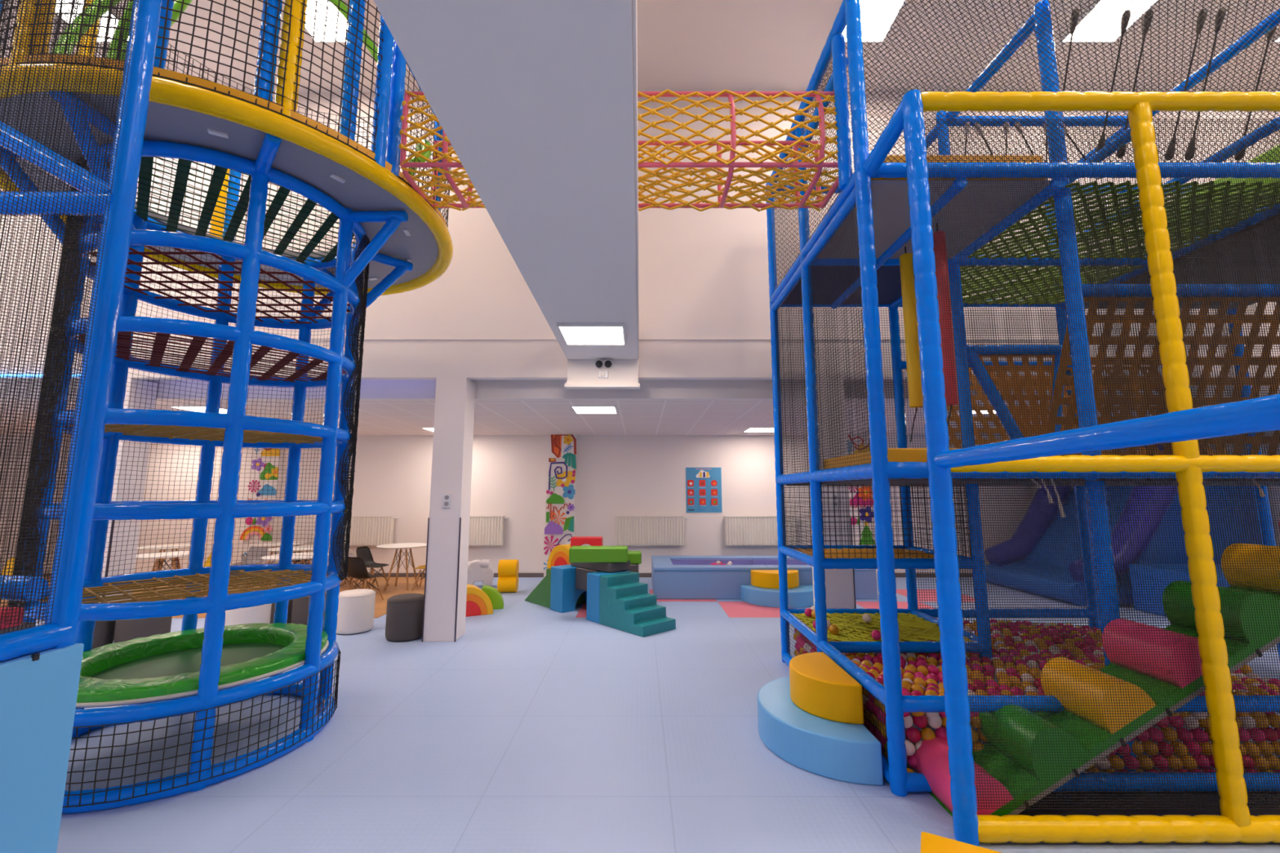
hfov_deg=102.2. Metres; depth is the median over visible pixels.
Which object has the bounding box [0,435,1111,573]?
wall
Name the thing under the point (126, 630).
pouf
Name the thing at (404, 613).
pouf
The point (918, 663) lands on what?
ball
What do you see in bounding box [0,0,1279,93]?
ceiling
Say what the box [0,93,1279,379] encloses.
wall
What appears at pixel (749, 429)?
recessed light
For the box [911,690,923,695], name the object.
ball
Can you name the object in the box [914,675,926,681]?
ball
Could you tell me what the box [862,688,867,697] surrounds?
ball
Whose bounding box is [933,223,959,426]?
hanging bag
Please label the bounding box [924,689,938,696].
ball
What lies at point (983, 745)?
ball
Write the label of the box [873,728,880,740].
ball
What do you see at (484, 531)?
radiator
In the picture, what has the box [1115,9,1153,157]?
rope
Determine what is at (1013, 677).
ball
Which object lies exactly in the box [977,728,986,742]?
ball
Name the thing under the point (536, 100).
beam
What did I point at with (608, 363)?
security camera
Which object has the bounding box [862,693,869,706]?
ball
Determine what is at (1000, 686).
ball
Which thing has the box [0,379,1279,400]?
beam
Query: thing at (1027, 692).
ball
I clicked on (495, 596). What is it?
quarter round
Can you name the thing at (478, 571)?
animal
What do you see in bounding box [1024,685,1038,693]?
ball
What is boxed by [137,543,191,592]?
cafe table
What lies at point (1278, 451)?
wall
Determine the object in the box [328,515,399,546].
radiator
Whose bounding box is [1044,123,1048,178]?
rope
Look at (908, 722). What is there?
ball
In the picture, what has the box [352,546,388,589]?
shell chair
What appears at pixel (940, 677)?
ball
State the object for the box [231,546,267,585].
shell chair
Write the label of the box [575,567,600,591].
foam slab
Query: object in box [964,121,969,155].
rope
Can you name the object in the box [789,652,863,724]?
step
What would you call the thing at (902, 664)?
ball
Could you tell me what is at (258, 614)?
pouf
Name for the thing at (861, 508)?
wall decal
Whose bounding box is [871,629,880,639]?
ball
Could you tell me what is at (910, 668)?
ball
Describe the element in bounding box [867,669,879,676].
ball
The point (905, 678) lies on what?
ball
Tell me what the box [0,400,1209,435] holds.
ceiling
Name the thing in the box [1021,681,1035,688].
ball
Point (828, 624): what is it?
ball
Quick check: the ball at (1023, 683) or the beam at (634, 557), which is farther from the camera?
the beam at (634, 557)
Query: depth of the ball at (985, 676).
3.55 m
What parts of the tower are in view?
guard post, post, guard post, post, guard post, post, guard post, post, guard post, guard post, guard post, post, post, post, guard post, guard post, guard post, guard rail, guard post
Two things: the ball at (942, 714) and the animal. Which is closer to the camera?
the ball at (942, 714)
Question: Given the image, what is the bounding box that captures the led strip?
[0,374,80,376]
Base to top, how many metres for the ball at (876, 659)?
0.077 m
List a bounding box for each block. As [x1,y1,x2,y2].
[497,559,519,592]
[550,564,586,613]
[628,564,638,573]
[920,831,1001,852]
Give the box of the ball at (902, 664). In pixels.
[900,659,905,668]
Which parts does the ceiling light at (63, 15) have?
frame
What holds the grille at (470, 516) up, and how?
attached to the radiator at (484, 531)
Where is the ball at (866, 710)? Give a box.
[863,709,872,721]
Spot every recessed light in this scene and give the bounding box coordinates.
[168,405,247,413]
[420,427,433,431]
[570,405,617,413]
[742,427,773,431]
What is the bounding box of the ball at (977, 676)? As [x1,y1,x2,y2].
[971,671,983,682]
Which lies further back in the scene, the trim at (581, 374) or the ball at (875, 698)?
the trim at (581, 374)
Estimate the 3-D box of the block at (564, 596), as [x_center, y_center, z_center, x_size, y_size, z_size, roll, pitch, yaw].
[-0.847,2.275,7.375,0.820,0.585,0.300,7,-10,-42]
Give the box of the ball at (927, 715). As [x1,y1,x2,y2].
[924,712,939,718]
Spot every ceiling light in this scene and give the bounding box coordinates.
[55,0,128,43]
[284,0,363,43]
[556,322,626,345]
[842,0,906,43]
[1058,0,1159,43]
[1270,32,1279,43]
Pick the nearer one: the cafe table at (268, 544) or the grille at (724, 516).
the cafe table at (268, 544)
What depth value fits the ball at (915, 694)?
3.07 m
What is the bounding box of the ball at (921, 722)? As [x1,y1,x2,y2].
[912,715,927,728]
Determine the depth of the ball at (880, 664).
3.74 m
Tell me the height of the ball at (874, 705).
0.077 m
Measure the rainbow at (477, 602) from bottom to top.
0.375 m
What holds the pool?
on the floor
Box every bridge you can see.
[399,88,839,211]
[570,536,603,546]
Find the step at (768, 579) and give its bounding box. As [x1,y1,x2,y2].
[751,569,799,588]
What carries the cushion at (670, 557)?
on the pool
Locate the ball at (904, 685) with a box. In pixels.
[902,680,911,692]
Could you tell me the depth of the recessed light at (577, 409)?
7.07 m
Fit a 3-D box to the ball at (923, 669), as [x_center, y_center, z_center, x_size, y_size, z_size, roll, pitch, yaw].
[2.018,1.749,3.689,0.077,0.077,0.075,0,-7,0]
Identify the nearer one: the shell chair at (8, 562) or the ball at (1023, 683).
the ball at (1023, 683)
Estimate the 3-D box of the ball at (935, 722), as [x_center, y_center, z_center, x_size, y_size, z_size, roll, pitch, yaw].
[1.660,1.659,2.912,0.077,0.077,0.075,0,-7,0]
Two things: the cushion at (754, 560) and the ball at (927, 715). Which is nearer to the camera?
the ball at (927, 715)
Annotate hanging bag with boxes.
[899,246,923,442]
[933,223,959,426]
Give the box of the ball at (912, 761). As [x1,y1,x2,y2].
[906,753,917,768]
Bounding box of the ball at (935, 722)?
[926,715,942,728]
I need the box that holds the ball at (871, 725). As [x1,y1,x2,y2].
[867,724,875,735]
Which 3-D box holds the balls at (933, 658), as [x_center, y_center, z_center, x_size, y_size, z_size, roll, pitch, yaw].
[2.930,1.891,3.889,2.979,0.456,2.078,0,-7,0]
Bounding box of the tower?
[0,0,453,813]
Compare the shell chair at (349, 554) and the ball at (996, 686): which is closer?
the ball at (996, 686)
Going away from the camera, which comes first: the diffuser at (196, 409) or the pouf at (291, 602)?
the pouf at (291, 602)
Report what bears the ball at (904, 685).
in the frame at (1224, 230)
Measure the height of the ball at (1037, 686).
0.077 m
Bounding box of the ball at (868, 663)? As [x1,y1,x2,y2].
[860,660,871,666]
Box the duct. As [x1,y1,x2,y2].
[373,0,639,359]
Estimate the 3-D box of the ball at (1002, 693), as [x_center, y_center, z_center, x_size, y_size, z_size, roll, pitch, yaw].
[2.370,1.743,3.336,0.077,0.077,0.075,0,-7,0]
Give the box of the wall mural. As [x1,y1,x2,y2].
[543,434,577,577]
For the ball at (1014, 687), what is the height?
0.077 m
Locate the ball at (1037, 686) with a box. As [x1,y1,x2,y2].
[1033,679,1041,688]
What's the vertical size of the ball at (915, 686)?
0.077 m
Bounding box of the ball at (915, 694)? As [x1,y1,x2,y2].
[911,692,922,696]
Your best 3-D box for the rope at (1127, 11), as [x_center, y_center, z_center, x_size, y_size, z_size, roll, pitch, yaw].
[3.518,-2.543,3.843,0.051,1.004,0.299,4,-8,-27]
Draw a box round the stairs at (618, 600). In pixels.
[586,570,675,636]
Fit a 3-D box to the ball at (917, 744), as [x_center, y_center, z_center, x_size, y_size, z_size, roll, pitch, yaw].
[1.580,1.802,2.897,0.077,0.077,0.075,0,-7,0]
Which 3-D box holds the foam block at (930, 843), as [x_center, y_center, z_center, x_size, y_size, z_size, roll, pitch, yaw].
[1.308,1.831,2.066,0.331,0.100,0.400,-4,-8,28]
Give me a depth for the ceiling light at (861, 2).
5.40 m
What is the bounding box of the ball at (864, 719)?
[862,718,871,728]
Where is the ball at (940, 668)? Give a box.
[937,665,942,672]
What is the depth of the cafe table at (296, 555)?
7.30 m
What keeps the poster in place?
attached to the wall at (617, 475)
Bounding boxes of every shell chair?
[1,558,14,574]
[177,551,212,593]
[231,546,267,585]
[240,553,271,591]
[292,545,312,582]
[339,553,371,589]
[343,548,363,583]
[347,556,383,599]
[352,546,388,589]
[411,564,425,591]
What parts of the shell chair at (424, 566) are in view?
leg, leg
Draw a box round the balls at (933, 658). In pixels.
[793,618,1279,773]
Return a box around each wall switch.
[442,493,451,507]
[830,493,839,507]
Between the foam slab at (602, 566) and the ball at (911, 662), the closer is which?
the ball at (911, 662)
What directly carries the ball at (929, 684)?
in the frame at (1224, 230)
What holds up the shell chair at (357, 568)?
on the floor
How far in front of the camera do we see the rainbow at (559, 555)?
8.46 m
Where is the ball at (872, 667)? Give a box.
[869,666,879,674]
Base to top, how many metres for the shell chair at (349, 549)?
0.684 m
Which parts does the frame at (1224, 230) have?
post, rail, rail, post, rail, rail, rail, rail, rail, rail, post, rail, post, rail, rail, rail, post, rail, rail, rail, post, rail, rail, post, rail, rail, rail, rail, rail, rail, rail, rail, cord, rail, rail, cord, post, rail, rail, post, rail, rail, rail, rail, rail, rail, rail, rail, rail, rail, post, post, cord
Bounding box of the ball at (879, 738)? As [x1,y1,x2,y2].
[878,735,887,748]
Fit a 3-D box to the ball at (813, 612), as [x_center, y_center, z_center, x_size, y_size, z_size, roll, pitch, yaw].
[1.620,1.732,4.767,0.077,0.077,0.075,0,-7,0]
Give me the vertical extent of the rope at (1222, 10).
1.046 m
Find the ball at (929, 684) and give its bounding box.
[926,683,938,689]
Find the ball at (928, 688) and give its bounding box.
[924,687,938,694]
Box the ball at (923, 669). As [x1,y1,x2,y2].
[916,665,928,676]
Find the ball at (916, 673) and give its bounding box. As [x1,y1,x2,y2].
[914,671,925,677]
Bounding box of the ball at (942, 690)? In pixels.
[937,688,944,693]
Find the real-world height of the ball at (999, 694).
0.077 m
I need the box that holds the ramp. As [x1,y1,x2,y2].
[915,519,1279,817]
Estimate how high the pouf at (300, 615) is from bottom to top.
0.424 m
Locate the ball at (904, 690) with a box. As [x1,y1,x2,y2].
[902,688,911,695]
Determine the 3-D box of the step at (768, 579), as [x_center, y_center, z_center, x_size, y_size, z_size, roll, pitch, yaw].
[2.050,2.280,7.711,0.719,0.220,0.360,0,-7,0]
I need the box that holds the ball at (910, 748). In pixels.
[905,740,915,755]
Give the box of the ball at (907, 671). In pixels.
[902,670,915,676]
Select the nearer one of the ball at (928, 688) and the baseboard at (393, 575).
the ball at (928, 688)
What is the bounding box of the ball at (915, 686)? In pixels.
[911,684,924,694]
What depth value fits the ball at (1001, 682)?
3.46 m
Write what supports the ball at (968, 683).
in the frame at (1224, 230)
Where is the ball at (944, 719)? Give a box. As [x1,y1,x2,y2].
[940,717,946,727]
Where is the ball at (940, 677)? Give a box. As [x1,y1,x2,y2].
[938,674,942,682]
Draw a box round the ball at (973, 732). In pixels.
[971,728,978,743]
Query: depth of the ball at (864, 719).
3.34 m
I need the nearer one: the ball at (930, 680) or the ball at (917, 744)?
the ball at (917, 744)
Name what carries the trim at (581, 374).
attached to the wall at (704, 276)
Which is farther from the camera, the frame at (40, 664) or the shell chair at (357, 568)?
the shell chair at (357, 568)
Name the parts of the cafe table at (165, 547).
leg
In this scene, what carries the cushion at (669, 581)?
on the pool
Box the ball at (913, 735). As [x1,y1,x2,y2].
[906,726,921,742]
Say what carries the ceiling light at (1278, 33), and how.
attached to the ceiling at (683, 45)
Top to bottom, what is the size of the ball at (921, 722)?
0.077 m
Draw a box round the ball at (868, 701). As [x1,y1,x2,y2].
[865,699,874,712]
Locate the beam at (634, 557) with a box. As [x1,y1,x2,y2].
[627,551,641,564]
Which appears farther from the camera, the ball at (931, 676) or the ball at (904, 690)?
the ball at (931, 676)
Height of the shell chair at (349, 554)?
0.684 m
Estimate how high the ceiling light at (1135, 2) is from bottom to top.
0.050 m
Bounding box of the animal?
[466,559,493,586]
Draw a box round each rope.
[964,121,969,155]
[973,122,992,155]
[1004,121,1009,155]
[1013,122,1046,179]
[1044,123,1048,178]
[1062,8,1079,91]
[1063,123,1100,179]
[1095,9,1131,152]
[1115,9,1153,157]
[1164,8,1208,159]
[1184,8,1226,159]
[1235,26,1275,159]
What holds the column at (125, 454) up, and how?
on the floor
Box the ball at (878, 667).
[872,664,882,672]
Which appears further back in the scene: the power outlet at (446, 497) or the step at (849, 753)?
the power outlet at (446, 497)
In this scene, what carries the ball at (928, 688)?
in the frame at (1224, 230)
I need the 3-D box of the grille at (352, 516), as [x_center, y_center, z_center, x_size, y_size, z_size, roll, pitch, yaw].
[-5.440,1.745,10.014,1.328,0.025,0.095,0,-7,0]
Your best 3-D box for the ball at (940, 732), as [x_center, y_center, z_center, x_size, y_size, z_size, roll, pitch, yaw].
[1.700,1.730,2.904,0.077,0.077,0.075,0,-7,0]
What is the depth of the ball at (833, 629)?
4.20 m
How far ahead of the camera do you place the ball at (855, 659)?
3.82 m
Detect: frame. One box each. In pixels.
[0,0,162,852]
[765,0,1279,846]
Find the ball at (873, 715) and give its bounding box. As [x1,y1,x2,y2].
[869,714,877,726]
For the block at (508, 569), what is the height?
0.520 m
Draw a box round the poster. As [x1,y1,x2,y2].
[684,466,722,513]
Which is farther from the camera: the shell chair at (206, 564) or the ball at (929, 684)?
the shell chair at (206, 564)
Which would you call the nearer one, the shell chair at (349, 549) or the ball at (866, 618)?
the ball at (866, 618)
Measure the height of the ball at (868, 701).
0.077 m
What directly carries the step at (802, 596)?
on the floor
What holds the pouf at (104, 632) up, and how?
on the floor
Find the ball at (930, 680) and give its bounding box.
[925,678,937,687]
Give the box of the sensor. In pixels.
[597,370,608,377]
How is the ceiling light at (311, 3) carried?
attached to the ceiling at (683, 45)
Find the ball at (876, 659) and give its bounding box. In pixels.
[871,656,883,664]
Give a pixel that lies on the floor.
(540, 729)
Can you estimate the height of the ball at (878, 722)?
0.077 m
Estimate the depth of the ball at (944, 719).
2.90 m
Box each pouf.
[92,620,115,648]
[113,616,172,643]
[224,603,271,626]
[270,599,293,623]
[291,591,325,629]
[335,588,375,635]
[385,593,424,642]
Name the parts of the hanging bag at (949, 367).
tail cord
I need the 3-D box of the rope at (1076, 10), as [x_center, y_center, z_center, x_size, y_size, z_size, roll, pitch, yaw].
[3.154,-2.522,3.840,0.050,1.064,0.290,3,-8,-22]
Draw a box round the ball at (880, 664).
[873,662,883,669]
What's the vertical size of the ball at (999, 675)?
0.077 m
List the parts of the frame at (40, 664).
rail, rail, panel, rail, rail, post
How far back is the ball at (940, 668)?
3.69 m
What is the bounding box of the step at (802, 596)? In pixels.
[740,585,813,608]
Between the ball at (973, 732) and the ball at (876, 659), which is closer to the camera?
the ball at (973, 732)
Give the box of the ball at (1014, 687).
[1010,686,1024,695]
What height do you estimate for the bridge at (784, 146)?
0.598 m
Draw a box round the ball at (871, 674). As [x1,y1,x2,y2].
[866,671,875,679]
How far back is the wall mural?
10.01 m
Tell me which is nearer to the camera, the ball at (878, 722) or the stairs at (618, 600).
the ball at (878, 722)
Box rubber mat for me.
[990,791,1279,844]
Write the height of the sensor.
0.090 m
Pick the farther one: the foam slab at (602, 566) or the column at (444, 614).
the foam slab at (602, 566)
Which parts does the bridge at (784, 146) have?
rail, rail, rail, rail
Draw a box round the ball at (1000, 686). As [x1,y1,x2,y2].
[998,684,1010,691]
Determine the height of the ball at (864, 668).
0.077 m
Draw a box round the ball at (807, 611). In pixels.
[804,608,812,617]
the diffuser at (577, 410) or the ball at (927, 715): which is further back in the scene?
the diffuser at (577, 410)
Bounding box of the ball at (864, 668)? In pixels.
[858,665,868,671]
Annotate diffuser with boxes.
[176,407,226,413]
[305,0,348,41]
[560,327,624,344]
[573,407,616,413]
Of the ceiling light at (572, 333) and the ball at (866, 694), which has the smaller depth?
the ball at (866, 694)
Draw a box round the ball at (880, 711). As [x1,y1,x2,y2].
[876,709,885,723]
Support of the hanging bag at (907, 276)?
hanging from the frame at (1224, 230)
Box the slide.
[984,444,1275,606]
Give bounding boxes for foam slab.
[570,560,630,572]
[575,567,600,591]
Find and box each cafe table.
[136,551,206,599]
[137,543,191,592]
[249,541,306,583]
[260,552,328,578]
[267,545,313,582]
[376,542,426,590]
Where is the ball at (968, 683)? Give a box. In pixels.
[968,683,974,691]
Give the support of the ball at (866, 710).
in the frame at (1224, 230)
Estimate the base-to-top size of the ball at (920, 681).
0.077 m
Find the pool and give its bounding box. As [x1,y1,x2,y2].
[651,555,877,599]
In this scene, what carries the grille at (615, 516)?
attached to the radiator at (630, 531)
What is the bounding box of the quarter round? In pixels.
[481,585,503,609]
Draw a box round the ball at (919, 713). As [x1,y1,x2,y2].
[911,711,924,716]
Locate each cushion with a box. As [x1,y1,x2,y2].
[651,555,672,590]
[653,564,768,599]
[669,555,751,559]
[749,555,794,564]
[764,564,877,599]
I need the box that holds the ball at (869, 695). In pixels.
[868,692,874,702]
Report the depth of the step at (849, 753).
3.02 m
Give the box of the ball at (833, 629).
[828,624,839,634]
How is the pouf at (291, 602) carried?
on the floor
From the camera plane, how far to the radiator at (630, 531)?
9.94 m
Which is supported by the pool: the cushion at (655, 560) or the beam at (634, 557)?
the cushion at (655, 560)
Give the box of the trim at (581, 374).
[564,360,639,389]
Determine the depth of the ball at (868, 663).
3.75 m
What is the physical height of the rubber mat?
0.012 m
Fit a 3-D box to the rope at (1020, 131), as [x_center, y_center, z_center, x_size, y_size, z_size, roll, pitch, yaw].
[3.400,-2.397,4.491,0.269,0.519,0.043,1,-7,-7]
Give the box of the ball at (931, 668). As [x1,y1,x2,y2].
[926,664,938,675]
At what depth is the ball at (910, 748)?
2.86 m
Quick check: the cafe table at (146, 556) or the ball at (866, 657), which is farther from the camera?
the cafe table at (146, 556)
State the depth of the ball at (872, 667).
3.62 m
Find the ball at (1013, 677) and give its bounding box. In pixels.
[1008,675,1021,687]
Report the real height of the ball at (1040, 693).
0.077 m
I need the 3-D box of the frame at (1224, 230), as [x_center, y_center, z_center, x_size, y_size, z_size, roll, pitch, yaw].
[3.785,-0.592,2.216,4.920,4.945,6.247,0,-7,0]
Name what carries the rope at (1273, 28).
attached to the frame at (1224, 230)
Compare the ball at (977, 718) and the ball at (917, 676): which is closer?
the ball at (977, 718)
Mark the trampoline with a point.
(166, 666)
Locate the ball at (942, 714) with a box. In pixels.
[938,711,946,717]
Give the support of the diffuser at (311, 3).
attached to the ceiling light at (311, 3)
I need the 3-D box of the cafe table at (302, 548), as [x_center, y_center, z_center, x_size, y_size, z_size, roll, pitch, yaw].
[-5.550,2.338,8.369,0.840,0.724,0.840,1,-7,-6]
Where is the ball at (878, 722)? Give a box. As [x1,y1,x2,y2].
[876,720,884,730]
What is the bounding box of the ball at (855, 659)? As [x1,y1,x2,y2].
[851,657,861,664]
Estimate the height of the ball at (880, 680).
0.077 m
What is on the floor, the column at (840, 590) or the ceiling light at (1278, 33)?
the column at (840, 590)
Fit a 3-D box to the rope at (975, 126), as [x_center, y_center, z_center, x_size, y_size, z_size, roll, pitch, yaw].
[3.045,-2.397,4.491,0.260,0.519,0.043,1,-7,-7]
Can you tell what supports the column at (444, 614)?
on the floor
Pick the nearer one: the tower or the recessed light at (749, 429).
the tower
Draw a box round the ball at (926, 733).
[920,727,935,740]
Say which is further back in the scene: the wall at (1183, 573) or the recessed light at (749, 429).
the recessed light at (749, 429)
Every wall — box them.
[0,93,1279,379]
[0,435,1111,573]
[1120,431,1279,545]
[1129,564,1230,617]
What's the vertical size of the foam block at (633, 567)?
0.610 m
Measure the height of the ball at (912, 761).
0.077 m
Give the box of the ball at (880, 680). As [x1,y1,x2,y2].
[875,677,884,684]
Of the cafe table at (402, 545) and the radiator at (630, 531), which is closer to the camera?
the cafe table at (402, 545)
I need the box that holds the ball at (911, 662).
[906,660,916,667]
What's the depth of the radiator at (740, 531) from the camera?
9.94 m
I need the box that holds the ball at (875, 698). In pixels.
[875,697,881,709]
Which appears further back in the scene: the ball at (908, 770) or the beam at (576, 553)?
the beam at (576, 553)
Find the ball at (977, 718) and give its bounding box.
[970,715,981,727]
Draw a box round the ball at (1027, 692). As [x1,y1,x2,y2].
[1026,692,1039,696]
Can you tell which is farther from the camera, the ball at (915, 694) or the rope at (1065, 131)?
the rope at (1065, 131)
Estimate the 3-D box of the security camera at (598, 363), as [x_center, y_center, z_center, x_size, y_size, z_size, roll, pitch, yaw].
[-0.465,-0.719,5.875,0.104,0.106,0.092,0,-7,0]
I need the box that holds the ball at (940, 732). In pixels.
[934,726,946,740]
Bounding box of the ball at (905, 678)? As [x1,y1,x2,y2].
[902,677,913,684]
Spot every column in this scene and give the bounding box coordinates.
[97,377,157,603]
[240,448,285,577]
[422,377,475,642]
[804,377,856,608]
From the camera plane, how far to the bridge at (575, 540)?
7.94 m
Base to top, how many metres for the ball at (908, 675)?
0.077 m
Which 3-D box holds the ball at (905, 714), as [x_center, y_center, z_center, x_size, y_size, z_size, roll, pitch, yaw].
[1.491,1.621,2.934,0.077,0.077,0.075,0,-7,0]
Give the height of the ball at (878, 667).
0.077 m
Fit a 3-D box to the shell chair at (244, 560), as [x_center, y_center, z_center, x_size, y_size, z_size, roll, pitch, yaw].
[-5.863,2.299,7.912,0.448,0.684,0.400,4,-9,-30]
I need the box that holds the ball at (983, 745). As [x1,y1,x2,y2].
[972,741,984,751]
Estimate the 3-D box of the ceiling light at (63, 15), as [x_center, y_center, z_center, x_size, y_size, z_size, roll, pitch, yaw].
[-5.750,-4.287,5.396,0.600,0.050,0.600,0,-7,0]
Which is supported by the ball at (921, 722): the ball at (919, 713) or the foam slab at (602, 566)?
the ball at (919, 713)
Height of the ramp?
1.569 m
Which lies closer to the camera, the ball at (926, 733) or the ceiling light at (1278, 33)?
the ball at (926, 733)
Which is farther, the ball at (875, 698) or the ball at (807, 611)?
the ball at (807, 611)
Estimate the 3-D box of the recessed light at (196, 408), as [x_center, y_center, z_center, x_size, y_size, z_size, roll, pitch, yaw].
[-5.950,-0.229,7.139,0.600,0.014,0.600,0,-7,0]
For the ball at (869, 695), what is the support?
in the frame at (1224, 230)
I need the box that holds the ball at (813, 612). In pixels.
[811,609,815,618]
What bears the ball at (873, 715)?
in the frame at (1224, 230)
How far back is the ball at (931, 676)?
3.54 m
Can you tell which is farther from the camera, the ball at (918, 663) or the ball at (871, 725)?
the ball at (918, 663)
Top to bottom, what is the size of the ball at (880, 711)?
0.077 m
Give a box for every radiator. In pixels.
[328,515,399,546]
[468,515,508,546]
[615,515,687,546]
[724,515,799,546]
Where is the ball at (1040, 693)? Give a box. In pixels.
[1037,689,1045,695]
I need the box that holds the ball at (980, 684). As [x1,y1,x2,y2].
[972,682,986,691]
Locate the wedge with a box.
[524,570,585,608]
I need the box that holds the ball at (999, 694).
[986,687,1000,695]
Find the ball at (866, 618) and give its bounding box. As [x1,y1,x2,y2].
[862,613,871,622]
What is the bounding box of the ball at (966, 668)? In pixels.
[966,668,973,679]
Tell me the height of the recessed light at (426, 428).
0.014 m
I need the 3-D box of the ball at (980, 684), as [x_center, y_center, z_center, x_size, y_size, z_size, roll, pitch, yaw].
[2.247,1.734,3.420,0.077,0.077,0.075,0,-7,0]
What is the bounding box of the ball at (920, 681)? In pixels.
[913,677,926,688]
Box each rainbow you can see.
[465,584,493,617]
[546,544,570,568]
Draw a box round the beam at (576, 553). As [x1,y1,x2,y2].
[568,546,627,562]
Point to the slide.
(1075, 519)
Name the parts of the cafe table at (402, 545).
leg, leg, leg, leg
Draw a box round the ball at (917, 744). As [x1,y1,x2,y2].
[914,739,923,751]
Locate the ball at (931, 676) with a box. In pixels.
[925,673,937,682]
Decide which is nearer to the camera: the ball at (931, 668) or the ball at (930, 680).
the ball at (930, 680)
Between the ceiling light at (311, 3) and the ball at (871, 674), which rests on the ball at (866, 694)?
the ball at (871, 674)
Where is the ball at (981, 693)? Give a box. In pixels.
[976,689,987,696]
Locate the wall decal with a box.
[846,434,877,578]
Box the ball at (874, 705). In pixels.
[873,704,879,716]
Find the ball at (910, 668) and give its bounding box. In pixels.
[904,665,916,673]
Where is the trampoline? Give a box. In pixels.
[75,622,328,707]
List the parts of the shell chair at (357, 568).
leg, leg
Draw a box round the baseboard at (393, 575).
[0,573,972,577]
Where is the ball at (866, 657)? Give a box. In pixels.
[862,654,872,662]
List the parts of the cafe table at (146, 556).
leg, leg, leg, leg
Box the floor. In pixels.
[0,577,1279,852]
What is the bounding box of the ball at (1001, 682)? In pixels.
[998,677,1011,688]
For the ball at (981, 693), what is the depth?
3.27 m
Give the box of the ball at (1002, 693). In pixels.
[1000,689,1013,696]
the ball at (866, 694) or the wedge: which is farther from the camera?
the wedge
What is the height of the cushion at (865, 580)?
0.475 m
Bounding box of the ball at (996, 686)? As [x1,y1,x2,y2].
[985,679,998,688]
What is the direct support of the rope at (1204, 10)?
attached to the frame at (1224, 230)
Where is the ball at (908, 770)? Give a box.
[906,768,914,772]
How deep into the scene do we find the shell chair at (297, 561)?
9.49 m
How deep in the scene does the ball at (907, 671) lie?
3.61 m
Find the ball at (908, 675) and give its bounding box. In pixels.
[902,672,915,682]
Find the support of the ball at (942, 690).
in the frame at (1224, 230)
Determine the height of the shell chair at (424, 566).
0.684 m
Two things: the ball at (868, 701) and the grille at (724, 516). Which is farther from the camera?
the grille at (724, 516)
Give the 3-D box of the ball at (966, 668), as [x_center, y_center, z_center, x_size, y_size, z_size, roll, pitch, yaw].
[2.293,1.737,3.616,0.077,0.077,0.075,0,-7,0]
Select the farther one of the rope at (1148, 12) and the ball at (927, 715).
the rope at (1148, 12)
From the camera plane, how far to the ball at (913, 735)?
2.88 m
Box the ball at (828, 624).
[826,619,831,628]
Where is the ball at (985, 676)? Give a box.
[983,675,994,684]
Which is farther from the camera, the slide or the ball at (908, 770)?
the slide
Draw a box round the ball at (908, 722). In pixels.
[903,715,913,728]
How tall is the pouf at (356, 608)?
0.454 m
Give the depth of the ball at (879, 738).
3.10 m
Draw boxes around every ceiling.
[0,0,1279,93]
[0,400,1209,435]
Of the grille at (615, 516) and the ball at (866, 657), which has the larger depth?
the grille at (615, 516)
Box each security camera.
[594,358,604,368]
[603,358,613,368]
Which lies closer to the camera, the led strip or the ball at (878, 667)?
the ball at (878, 667)
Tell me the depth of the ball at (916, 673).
3.62 m
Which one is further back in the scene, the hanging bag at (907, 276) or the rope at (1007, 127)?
the rope at (1007, 127)
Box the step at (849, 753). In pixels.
[757,675,883,785]
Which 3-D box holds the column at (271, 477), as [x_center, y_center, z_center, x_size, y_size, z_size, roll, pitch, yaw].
[-7.351,1.523,10.042,0.613,2.763,0.171,0,-7,0]
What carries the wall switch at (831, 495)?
attached to the column at (840, 590)
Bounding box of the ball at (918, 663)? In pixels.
[915,660,927,667]
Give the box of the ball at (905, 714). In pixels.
[903,712,910,717]
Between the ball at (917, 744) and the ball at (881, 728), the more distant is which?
the ball at (881, 728)
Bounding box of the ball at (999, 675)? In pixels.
[995,671,1008,680]
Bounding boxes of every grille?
[351,515,395,517]
[470,515,504,517]
[615,515,684,517]
[724,515,795,517]
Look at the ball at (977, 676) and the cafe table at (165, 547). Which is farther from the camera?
the cafe table at (165, 547)
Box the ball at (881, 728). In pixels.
[880,724,887,737]
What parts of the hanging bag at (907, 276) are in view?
tail cord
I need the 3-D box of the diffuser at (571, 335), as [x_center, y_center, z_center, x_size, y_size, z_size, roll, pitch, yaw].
[-0.445,-0.871,4.943,0.570,0.010,0.560,0,-7,0]
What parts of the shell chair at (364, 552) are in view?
leg, leg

